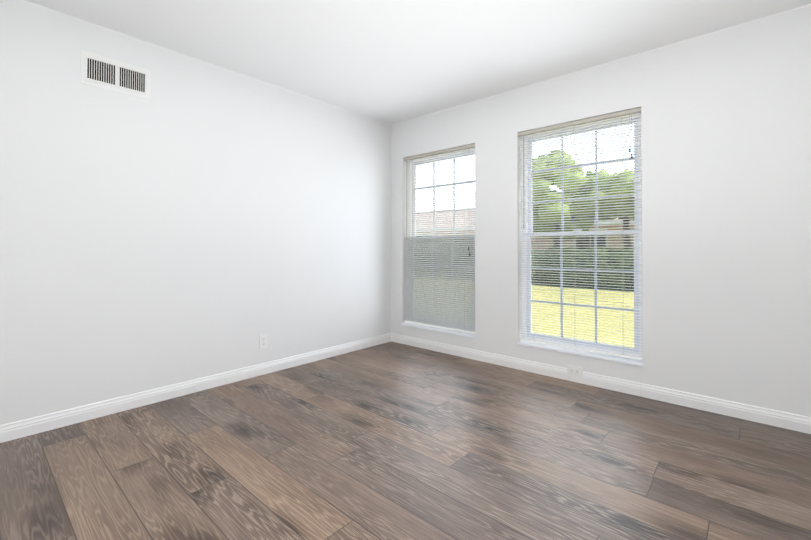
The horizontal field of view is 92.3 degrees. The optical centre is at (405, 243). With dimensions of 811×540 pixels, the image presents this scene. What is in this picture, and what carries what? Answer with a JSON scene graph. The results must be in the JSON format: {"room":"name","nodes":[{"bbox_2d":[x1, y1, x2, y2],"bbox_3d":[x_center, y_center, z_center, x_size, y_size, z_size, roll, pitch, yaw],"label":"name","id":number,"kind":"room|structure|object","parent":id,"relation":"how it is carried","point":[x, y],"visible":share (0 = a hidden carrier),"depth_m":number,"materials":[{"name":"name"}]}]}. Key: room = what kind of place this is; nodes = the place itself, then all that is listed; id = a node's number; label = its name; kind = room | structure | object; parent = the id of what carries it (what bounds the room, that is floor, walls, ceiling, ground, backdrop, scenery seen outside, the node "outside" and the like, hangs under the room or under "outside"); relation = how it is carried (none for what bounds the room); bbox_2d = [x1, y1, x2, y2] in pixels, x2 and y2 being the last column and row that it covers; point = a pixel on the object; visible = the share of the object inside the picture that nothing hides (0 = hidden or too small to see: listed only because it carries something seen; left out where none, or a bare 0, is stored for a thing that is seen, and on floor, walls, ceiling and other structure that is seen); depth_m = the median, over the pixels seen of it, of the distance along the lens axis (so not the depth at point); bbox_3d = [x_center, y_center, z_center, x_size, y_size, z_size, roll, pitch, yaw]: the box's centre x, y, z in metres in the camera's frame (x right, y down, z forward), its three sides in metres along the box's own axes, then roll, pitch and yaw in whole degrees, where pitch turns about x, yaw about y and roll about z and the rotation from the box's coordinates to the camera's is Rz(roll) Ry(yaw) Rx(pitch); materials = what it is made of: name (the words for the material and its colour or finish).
{"room":"empty room","nodes":[
{"label":"empty room","id":0,"kind":"room"},
{"bbox_2d":[0,0,390,424],"bbox_3d":[-1.685,-0.135,2.809,0.160,2.440,4.410,-1,-1,42],"label":"wall","id":1,"kind":"structure","parent":0,"point":[192,219],"depth_m":2.71,"materials":[{"name":"paint"}]},
{"bbox_2d":[80,50,150,99],"bbox_3d":[-1.851,-1.074,2.506,0.011,0.200,0.370,-1,-1,42],"label":"air vent","id":2,"kind":"object","parent":1,"relation":"in","point":[96,70],"visible":1,"depth_m":2.50,"materials":[{"name":"metal"}]},
{"bbox_2d":[0,333,391,442],"bbox_3d":[-1.567,1.039,2.798,0.014,0.092,4.250,-1,-1,42],"label":"baseboard","id":3,"kind":"structure","parent":1,"relation":"attached to","point":[79,414],"depth_m":2.68,"materials":[{"name":"white wood"}]},
{"bbox_2d":[259,334,267,348],"bbox_3d":[-1.181,0.818,3.240,0.007,0.115,0.070,-1,-1,42],"label":"electrical outlet","id":4,"kind":"object","parent":1,"relation":"attached to","point":[262,341],"visible":1,"depth_m":3.24,"materials":[{"name":"plastic"}]},
{"bbox_2d":[0,341,810,539],"bbox_3d":[-0.134,1.220,1.521,4.170,0.300,4.570,-1,-1,42],"label":"floor","id":5,"kind":"structure","parent":0,"point":[391,440],"depth_m":1.88,"materials":[{"name":"wood"}]},
{"bbox_2d":[26,0,810,124],"bbox_3d":[-0.134,-1.430,1.552,4.170,0.120,4.570,-1,-1,42],"label":"ceiling","id":6,"kind":"structure","parent":0,"point":[391,62],"depth_m":2.56,"materials":[{"name":"paint"}]},
{"bbox_2d":[391,6,810,416],"bbox_3d":[1.332,-0.131,3.184,4.170,2.440,0.160,-1,-1,42],"label":"wall","id":7,"kind":"structure","parent":0,"point":[726,190],"depth_m":2.56,"materials":[{"name":"paint"}]},
{"bbox_2d":[402,147,474,337],"bbox_3d":[0.359,-0.026,4.036,0.922,1.840,0.170,-1,-1,42],"label":"window","id":8,"kind":"structure","parent":7,"relation":"in","point":[441,330],"depth_m":4.10,"materials":[{"name":"white plastic"}]},
{"bbox_2d":[403,143,474,333],"bbox_3d":[0.328,-0.041,4.002,0.921,1.810,0.049,-1,-1,42],"label":"window blind","id":9,"kind":"object","parent":8,"relation":"attached to","point":[440,250],"visible":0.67,"depth_m":3.98,"materials":[{"name":"white plastic"}]},
{"bbox_2d":[567,365,581,376],"bbox_3d":[1.327,1.000,3.053,0.115,0.070,0.021,-1,-1,42],"label":"electrical outlet","id":10,"kind":"object","parent":7,"relation":"attached to","point":[574,370],"visible":1,"depth_m":3.05,"materials":[{"name":"plastic"}]},
{"bbox_2d":[517,114,642,365],"bbox_3d":[1.375,-0.049,3.132,0.942,1.845,0.170,-1,-1,42],"label":"window","id":11,"kind":"structure","parent":7,"relation":"in","point":[588,353],"depth_m":3.13,"materials":[{"name":"white plastic"}]},
{"bbox_2d":[518,107,642,359],"bbox_3d":[1.344,-0.066,3.098,0.941,1.810,0.049,-1,-1,42],"label":"window blind","id":12,"kind":"object","parent":11,"relation":"attached to","point":[606,117],"visible":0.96,"depth_m":3.06,"materials":[{"name":"white plastic"}]},
{"bbox_2d":[392,333,810,433],"bbox_3d":[1.270,1.042,3.109,3.780,0.092,0.013,-1,-1,42],"label":"baseboard","id":13,"kind":"structure","parent":7,"relation":"attached to","point":[800,423],"depth_m":2.76,"materials":[{"name":"white wood"}]},
{"label":"outside","id":14,"kind":"structure","parent":0,"visible":0},
{"bbox_2d":[531,284,633,347],"bbox_3d":[22.331,1.972,44.711,120.000,0.200,89.840,-1,-1,42],"label":"ground","id":15,"kind":"structure","parent":14,"point":[589,312],"depth_m":7.76,"materials":[{"name":"green plant"}]},
{"bbox_2d":[416,207,634,250],"bbox_3d":[1.888,-0.509,33.418,37.400,4.500,9.830,-1,-1,42],"label":"house","id":16,"kind":"structure","parent":15,"relation":"on","point":[586,241],"depth_m":21.43,"materials":[{"name":"paint"}]},
{"bbox_2d":[533,150,616,246],"bbox_3d":[6.514,-1.232,16.690,5.068,5.568,5.142,-1,-1,42],"label":"tree","id":17,"kind":"object","parent":15,"relation":"on","point":[552,225],"depth_m":15.53,"materials":[{"name":"green plant"}]},
{"bbox_2d":[531,246,633,290],"bbox_3d":[1.889,0.986,17.498,39.681,2.103,1.948,-1,-1,42],"label":"hedge","id":18,"kind":"object","parent":15,"relation":"on","point":[581,267],"depth_m":12.92,"materials":[{"name":"green plant"}]},
{"bbox_2d":[572,170,633,248],"bbox_3d":[8.575,-0.585,15.505,5.112,4.251,4.960,-1,-1,42],"label":"tree","id":19,"kind":"object","parent":15,"relation":"on","point":[624,225],"depth_m":14.72,"materials":[{"name":"green plant"}]}
]}

